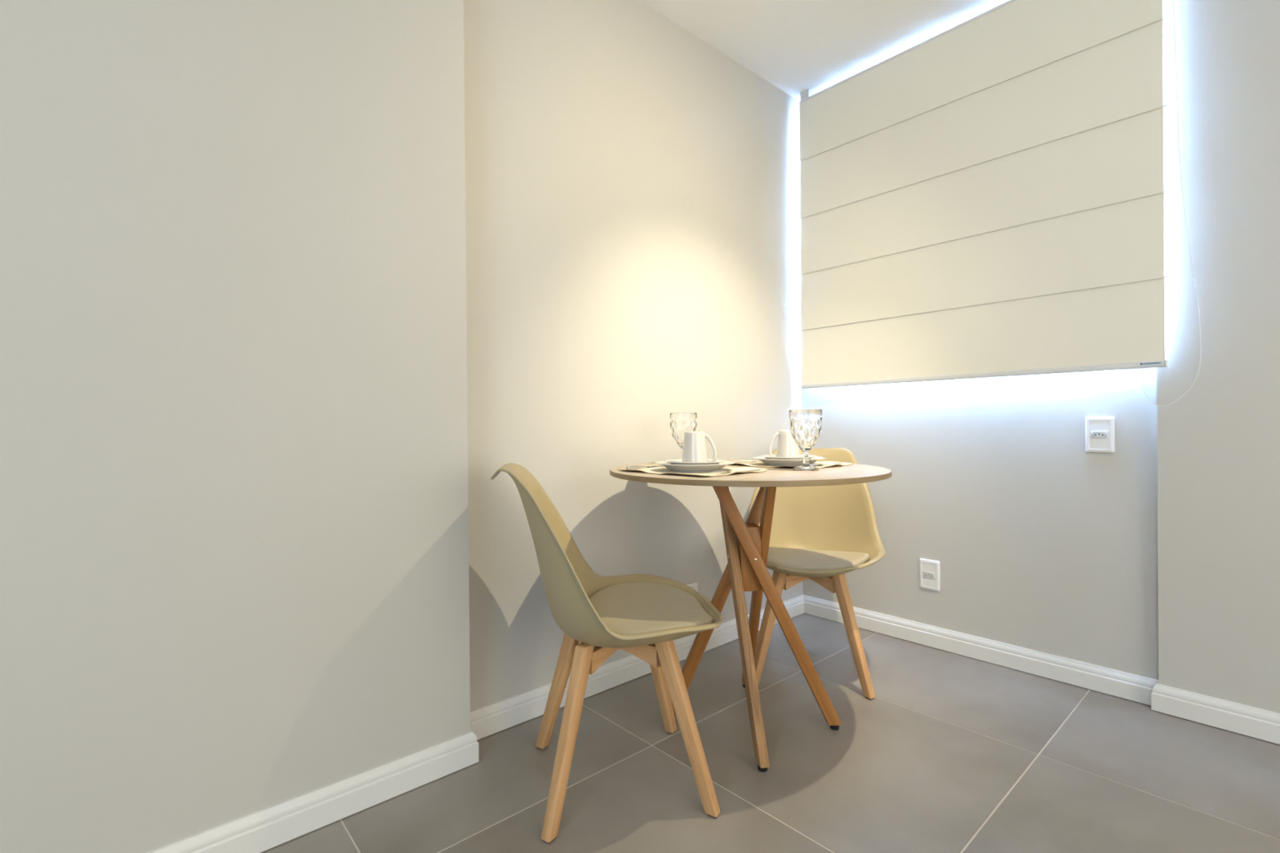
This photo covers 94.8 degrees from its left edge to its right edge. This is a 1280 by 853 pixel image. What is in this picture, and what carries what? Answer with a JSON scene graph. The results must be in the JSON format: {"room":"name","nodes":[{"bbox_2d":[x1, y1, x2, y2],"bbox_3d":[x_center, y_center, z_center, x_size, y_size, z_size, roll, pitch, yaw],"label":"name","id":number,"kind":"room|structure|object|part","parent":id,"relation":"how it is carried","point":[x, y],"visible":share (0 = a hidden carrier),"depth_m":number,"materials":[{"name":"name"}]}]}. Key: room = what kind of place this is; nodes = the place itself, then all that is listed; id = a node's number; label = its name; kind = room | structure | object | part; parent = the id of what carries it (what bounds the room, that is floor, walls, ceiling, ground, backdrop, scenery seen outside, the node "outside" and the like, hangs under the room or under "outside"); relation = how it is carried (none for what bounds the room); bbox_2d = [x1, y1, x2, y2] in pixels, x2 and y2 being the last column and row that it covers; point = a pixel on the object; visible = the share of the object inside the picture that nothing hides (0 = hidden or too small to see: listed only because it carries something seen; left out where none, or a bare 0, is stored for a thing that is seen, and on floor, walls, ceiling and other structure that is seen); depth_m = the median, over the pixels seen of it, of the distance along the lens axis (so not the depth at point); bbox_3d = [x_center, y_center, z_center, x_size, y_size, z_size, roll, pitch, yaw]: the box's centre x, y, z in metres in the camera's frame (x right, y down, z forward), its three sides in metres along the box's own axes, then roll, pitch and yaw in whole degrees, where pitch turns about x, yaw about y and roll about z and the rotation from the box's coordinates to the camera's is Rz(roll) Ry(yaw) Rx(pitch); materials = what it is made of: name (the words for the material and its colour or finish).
{"room":"dining room","nodes":[
{"label":"dining room","id":0,"kind":"room"},
{"bbox_2d":[0,0,470,852],"bbox_3d":[-1.770,-0.300,0.554,3.293,2.408,0.243,-1,0,-42],"label":"wall","id":1,"kind":"structure","parent":0,"point":[234,578],"depth_m":1.20,"materials":[{"name":"paint"}]},
{"bbox_2d":[146,595,804,852],"bbox_3d":[-1.065,0.854,1.070,5.014,0.080,0.118,-1,0,-42],"label":"baseboard","id":2,"kind":"structure","parent":1,"relation":"attached to","point":[266,828],"depth_m":1.42,"materials":[{"name":"white wood"}]},
{"bbox_2d":[463,0,803,711],"bbox_3d":[0.070,-0.320,2.257,1.721,2.408,0.140,-1,0,-42],"label":"wall","id":3,"kind":"structure","parent":0,"point":[633,186],"depth_m":2.01,"materials":[{"name":"paint"}]},
{"bbox_2d":[685,582,697,591],"bbox_3d":[0.197,0.665,2.264,0.077,0.119,0.011,-1,0,-42],"label":"power outlet","id":4,"kind":"object","parent":3,"relation":"attached to","point":[694,585],"visible":0.13,"depth_m":2.27,"materials":[{"name":"white plastic"}]},
{"bbox_2d":[260,613,1279,852],"bbox_3d":[0.181,0.949,-0.332,5.294,0.120,4.150,-1,0,-42],"label":"floor","id":5,"kind":"structure","parent":0,"point":[951,753],"depth_m":1.49,"materials":[{"name":"grey tile"}]},
{"bbox_2d":[490,462,723,844],"bbox_3d":[-0.079,0.491,1.481,0.559,0.792,0.513,-1,0,-8],"label":"chair","id":6,"kind":"object","parent":5,"relation":"on","point":[642,615],"visible":1,"depth_m":1.37,"materials":[{"name":"beige plastic"}]},
{"bbox_3d":[-0.218,0.695,1.593,0.038,0.407,0.030,22,12,31],"label":"leg","id":7,"kind":"part","parent":6,"relation":"part of","materials":[{"name":"brown wood"}]},
{"bbox_3d":[-0.162,0.695,1.321,0.030,0.407,0.038,0,-19,33],"label":"leg","id":8,"kind":"part","parent":6,"relation":"part of","materials":[{"name":"brown wood"}]},
{"bbox_2d":[589,581,712,634],"bbox_3d":[0.002,0.474,1.493,0.339,0.061,0.409,-1,0,-8],"label":"seat cushion","id":9,"kind":"object","parent":6,"relation":"on","point":[629,607],"depth_m":1.49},
{"bbox_3d":[0.053,0.693,1.649,0.030,0.407,0.038,0,19,33],"label":"leg","id":10,"kind":"part","parent":6,"relation":"part of","materials":[{"name":"brown wood"}]},
{"bbox_3d":[0.110,0.693,1.378,0.038,0.407,0.030,-23,-12,31],"label":"leg","id":11,"kind":"part","parent":6,"relation":"part of","materials":[{"name":"brown wood"}]},
{"bbox_2d":[609,459,891,772],"bbox_3d":[0.315,0.502,1.750,0.802,0.760,0.802,-1,0,-42],"label":"bistro table","id":12,"kind":"object","parent":5,"relation":"on","point":[747,544],"visible":0.81,"depth_m":1.69,"materials":[{"name":"brown wood"}]},
{"bbox_2d":[669,413,697,458],"bbox_3d":[0.144,0.039,1.950,0.091,0.167,0.091,-1,0,-42],"label":"goblet","id":13,"kind":"object","parent":12,"relation":"on","point":[680,423],"visible":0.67,"depth_m":1.91,"materials":[{"name":"clear glass"}]},
{"bbox_2d":[617,465,766,476],"bbox_3d":[0.143,0.120,1.647,0.293,0.008,0.353,-1,0,-42],"label":"placemat","id":14,"kind":"object","parent":12,"relation":"on","point":[657,469],"visible":0.65,"depth_m":1.60,"materials":[{"name":"fabric"}]},
{"bbox_2d":[626,465,662,469],"bbox_3d":[0.041,0.118,1.748,0.210,0.012,0.016,-1,0,-44],"label":"knife","id":15,"kind":"object","parent":14,"relation":"on","point":[628,467],"visible":0.9,"depth_m":1.70,"materials":[{"name":"silver metal"}]},
{"bbox_3d":[-0.006,0.119,1.706,0.085,0.012,0.012,-1,0,-44],"label":"handle","id":16,"kind":"part","parent":15,"relation":"part of","materials":[{"name":"silver metal"}]},
{"bbox_2d":[654,460,735,471],"bbox_3d":[0.153,0.111,1.644,0.225,0.022,0.225,-1,0,-42],"label":"dinner plate","id":17,"kind":"object","parent":14,"relation":"on","point":[677,468],"visible":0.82,"depth_m":1.57,"materials":[{"name":"white ceramic"}]},
{"bbox_2d":[663,458,726,465],"bbox_3d":[0.153,0.105,1.644,0.176,0.021,0.176,-1,0,-42],"label":"dessert plate","id":18,"kind":"object","parent":17,"relation":"on","point":[674,461],"visible":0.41,"depth_m":1.59,"materials":[{"name":"white ceramic"}]},
{"bbox_2d":[681,431,716,462],"bbox_3d":[0.159,0.061,1.647,0.088,0.095,0.074,-1,0,-26],"label":"mug","id":19,"kind":"object","parent":18,"relation":"on","point":[694,450],"visible":0.84,"depth_m":1.62,"materials":[{"name":"white ceramic"}]},
{"bbox_3d":[0.195,0.060,1.637,0.035,0.084,0.012,0,0,8],"label":"handle","id":20,"kind":"part","parent":19,"relation":"part of","materials":[{"name":"white ceramic"}]},
{"bbox_2d":[710,469,761,473],"bbox_3d":[0.256,0.116,1.554,0.195,0.008,0.024,-1,0,-43],"label":"fork","id":21,"kind":"object","parent":14,"relation":"on","point":[716,471],"visible":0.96,"depth_m":1.52,"materials":[{"name":"silver metal"}]},
{"bbox_3d":[0.273,0.117,1.569,0.151,0.008,0.024,-1,0,-43],"label":"handle","id":22,"kind":"part","parent":21,"relation":"part of","materials":[{"name":"silver metal"}]},
{"bbox_3d":[0.252,0.503,1.795,0.036,0.815,0.026,24,-2,-4],"label":"leg","id":23,"kind":"part","parent":12,"relation":"part of","materials":[{"name":"brown wood"}]},
{"bbox_3d":[0.284,0.503,1.681,0.026,0.819,0.036,-1,-25,-10],"label":"leg","id":24,"kind":"part","parent":12,"relation":"part of","materials":[{"name":"brown wood"}]},
{"bbox_3d":[0.365,0.502,1.823,0.026,0.820,0.036,-1,25,-3],"label":"leg","id":25,"kind":"part","parent":12,"relation":"part of","materials":[{"name":"brown wood"}]},
{"bbox_3d":[0.390,0.502,1.708,0.036,0.824,0.026,-26,1,-2],"label":"leg","id":26,"kind":"part","parent":12,"relation":"part of","materials":[{"name":"brown wood"}]},
{"bbox_2d":[732,459,853,468],"bbox_3d":[0.466,0.116,1.864,0.293,0.008,0.333,-1,0,-42],"label":"placemat","id":27,"kind":"object","parent":12,"relation":"on","point":[755,464],"visible":0.53,"depth_m":1.83,"materials":[{"name":"fabric"}]},
{"bbox_2d":[735,460,759,462],"bbox_3d":[0.381,0.115,1.952,0.210,0.012,0.016,-1,0,-40],"label":"knife","id":28,"kind":"object","parent":27,"relation":"on","point":[754,460],"visible":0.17,"depth_m":1.92,"materials":[{"name":"silver metal"}]},
{"bbox_2d":[751,456,826,466],"bbox_3d":[0.463,0.107,1.837,0.225,0.022,0.225,-1,0,-42],"label":"dinner plate","id":29,"kind":"object","parent":27,"relation":"on","point":[768,461],"visible":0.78,"depth_m":1.77,"materials":[{"name":"white ceramic"}]},
{"bbox_2d":[760,454,817,459],"bbox_3d":[0.463,0.102,1.837,0.176,0.021,0.176,-1,0,-42],"label":"dessert plate","id":30,"kind":"object","parent":29,"relation":"on","point":[767,456],"visible":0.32,"depth_m":1.78,"materials":[{"name":"white ceramic"}]},
{"bbox_2d":[768,430,800,457],"bbox_3d":[0.457,0.058,1.833,0.088,0.095,0.074,-1,0,-28],"label":"mug","id":31,"kind":"object","parent":30,"relation":"on","point":[787,446],"visible":0.63,"depth_m":1.81,"materials":[{"name":"white ceramic"}]},
{"bbox_3d":[0.420,0.058,1.841,0.035,0.084,0.012,0,0,6],"label":"handle","id":32,"kind":"part","parent":31,"relation":"part of","materials":[{"name":"white ceramic"}]},
{"bbox_2d":[809,462,844,465],"bbox_3d":[0.566,0.113,1.788,0.195,0.008,0.024,-1,0,-44],"label":"fork","id":33,"kind":"object","parent":27,"relation":"on","point":[836,463],"visible":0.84,"depth_m":1.77,"materials":[{"name":"silver metal"}]},
{"bbox_2d":[788,409,822,471],"bbox_3d":[0.462,0.037,1.640,0.091,0.167,0.091,-1,0,-42],"label":"goblet","id":34,"kind":"object","parent":12,"relation":"on","point":[805,425],"visible":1,"depth_m":1.61,"materials":[{"name":"clear glass"}]},
{"bbox_2d":[747,447,885,700],"bbox_3d":[0.618,0.483,2.153,0.513,0.792,0.559,0,0,19],"label":"chair","id":35,"kind":"object","parent":5,"relation":"on","point":[820,535],"visible":0.71,"depth_m":2.18,"materials":[{"name":"beige plastic"}]},
{"bbox_3d":[0.515,0.687,2.302,0.030,0.407,0.038,-1,19,-30],"label":"leg","id":36,"kind":"part","parent":35,"relation":"part of","materials":[{"name":"brown wood"}]},
{"bbox_3d":[0.441,0.688,2.034,0.038,0.407,0.030,21,-10,-28],"label":"leg","id":37,"kind":"part","parent":35,"relation":"part of","materials":[{"name":"brown wood"}]},
{"bbox_2d":[766,546,869,570],"bbox_3d":[0.591,0.468,2.076,0.409,0.061,0.339,0,0,19],"label":"seat cushion","id":38,"kind":"object","parent":35,"relation":"on","point":[844,558],"depth_m":1.99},
{"bbox_3d":[0.709,0.686,1.961,0.030,0.407,0.038,-1,-19,-30],"label":"leg","id":39,"kind":"part","parent":35,"relation":"part of","materials":[{"name":"brown wood"}]},
{"bbox_2d":[639,0,1008,101],"bbox_3d":[0.159,-1.578,-0.339,5.294,0.120,4.150,-1,0,-42],"label":"ceiling","id":40,"kind":"structure","parent":0,"point":[797,46],"depth_m":2.27,"materials":[{"name":"paint"}]},
{"bbox_2d":[799,0,1279,713],"bbox_3d":[2.084,-0.336,1.365,0.173,2.408,4.150,-1,0,-42],"label":"wall","id":41,"kind":"structure","parent":0,"point":[1157,557],"depth_m":1.79,"materials":[{"name":"paint"}]},
{"bbox_2d":[919,558,939,591],"bbox_3d":[1.149,0.590,2.341,0.011,0.119,0.077,-1,0,-42],"label":"power outlet","id":42,"kind":"object","parent":41,"relation":"attached to","point":[929,570],"visible":1,"depth_m":2.34,"materials":[{"name":"white plastic"}]},
{"bbox_2d":[800,0,1201,406],"bbox_3d":[1.194,-0.796,2.216,0.057,1.477,1.334,-1,0,-42],"label":"blind","id":43,"kind":"object","parent":41,"relation":"attached to","point":[984,197],"visible":1,"depth_m":2.10,"materials":[{"name":"fabric"}]},
{"bbox_3d":[1.163,-1.488,2.244,0.044,0.012,1.252,-1,0,-42],"label":"head rail","id":44,"kind":"part","parent":43,"relation":"part of","materials":[{"name":"white fabric"}]},
{"bbox_3d":[1.148,-1.355,2.231,0.006,0.275,1.252,-1,0,-42],"label":"fabric panel","id":45,"kind":"part","parent":43,"relation":"part of","materials":[{"name":"beige fabric"}]},
{"bbox_3d":[1.151,-1.090,2.231,0.006,0.270,1.252,-1,0,-42],"label":"fabric panel","id":46,"kind":"part","parent":43,"relation":"part of","materials":[{"name":"beige fabric"}]},
{"bbox_3d":[1.153,-0.831,2.232,0.006,0.264,1.252,-1,0,-42],"label":"fabric panel","id":47,"kind":"part","parent":43,"relation":"part of","materials":[{"name":"beige fabric"}]},
{"bbox_3d":[1.155,-0.575,2.233,0.006,0.263,1.252,-1,0,-42],"label":"fabric panel","id":48,"kind":"part","parent":43,"relation":"part of","materials":[{"name":"beige fabric"}]},
{"bbox_3d":[1.158,-0.322,2.234,0.004,0.260,1.252,-1,0,-42],"label":"fabric panel","id":49,"kind":"part","parent":43,"relation":"part of","materials":[{"name":"beige fabric"}]},
{"bbox_3d":[1.574,-0.779,1.755,0.025,1.438,0.140,-1,0,-29],"label":"pull chain","id":50,"kind":"part","parent":43,"relation":"part of","materials":[{"name":"white plastic"}]},
{"bbox_2d":[803,595,1279,744],"bbox_3d":[2.037,0.826,1.316,0.048,0.080,3.870,-1,0,-42],"label":"baseboard","id":51,"kind":"structure","parent":41,"relation":"attached to","point":[1249,721],"depth_m":1.97,"materials":[{"name":"white wood"}]},
{"bbox_2d":[1084,416,1115,453],"bbox_3d":[1.506,0.027,1.930,0.014,0.119,0.077,-1,0,-42],"label":"power outlet","id":52,"kind":"object","parent":41,"relation":"attached to","point":[1100,431],"visible":1,"depth_m":1.93,"materials":[{"name":"white plastic"}]}
]}

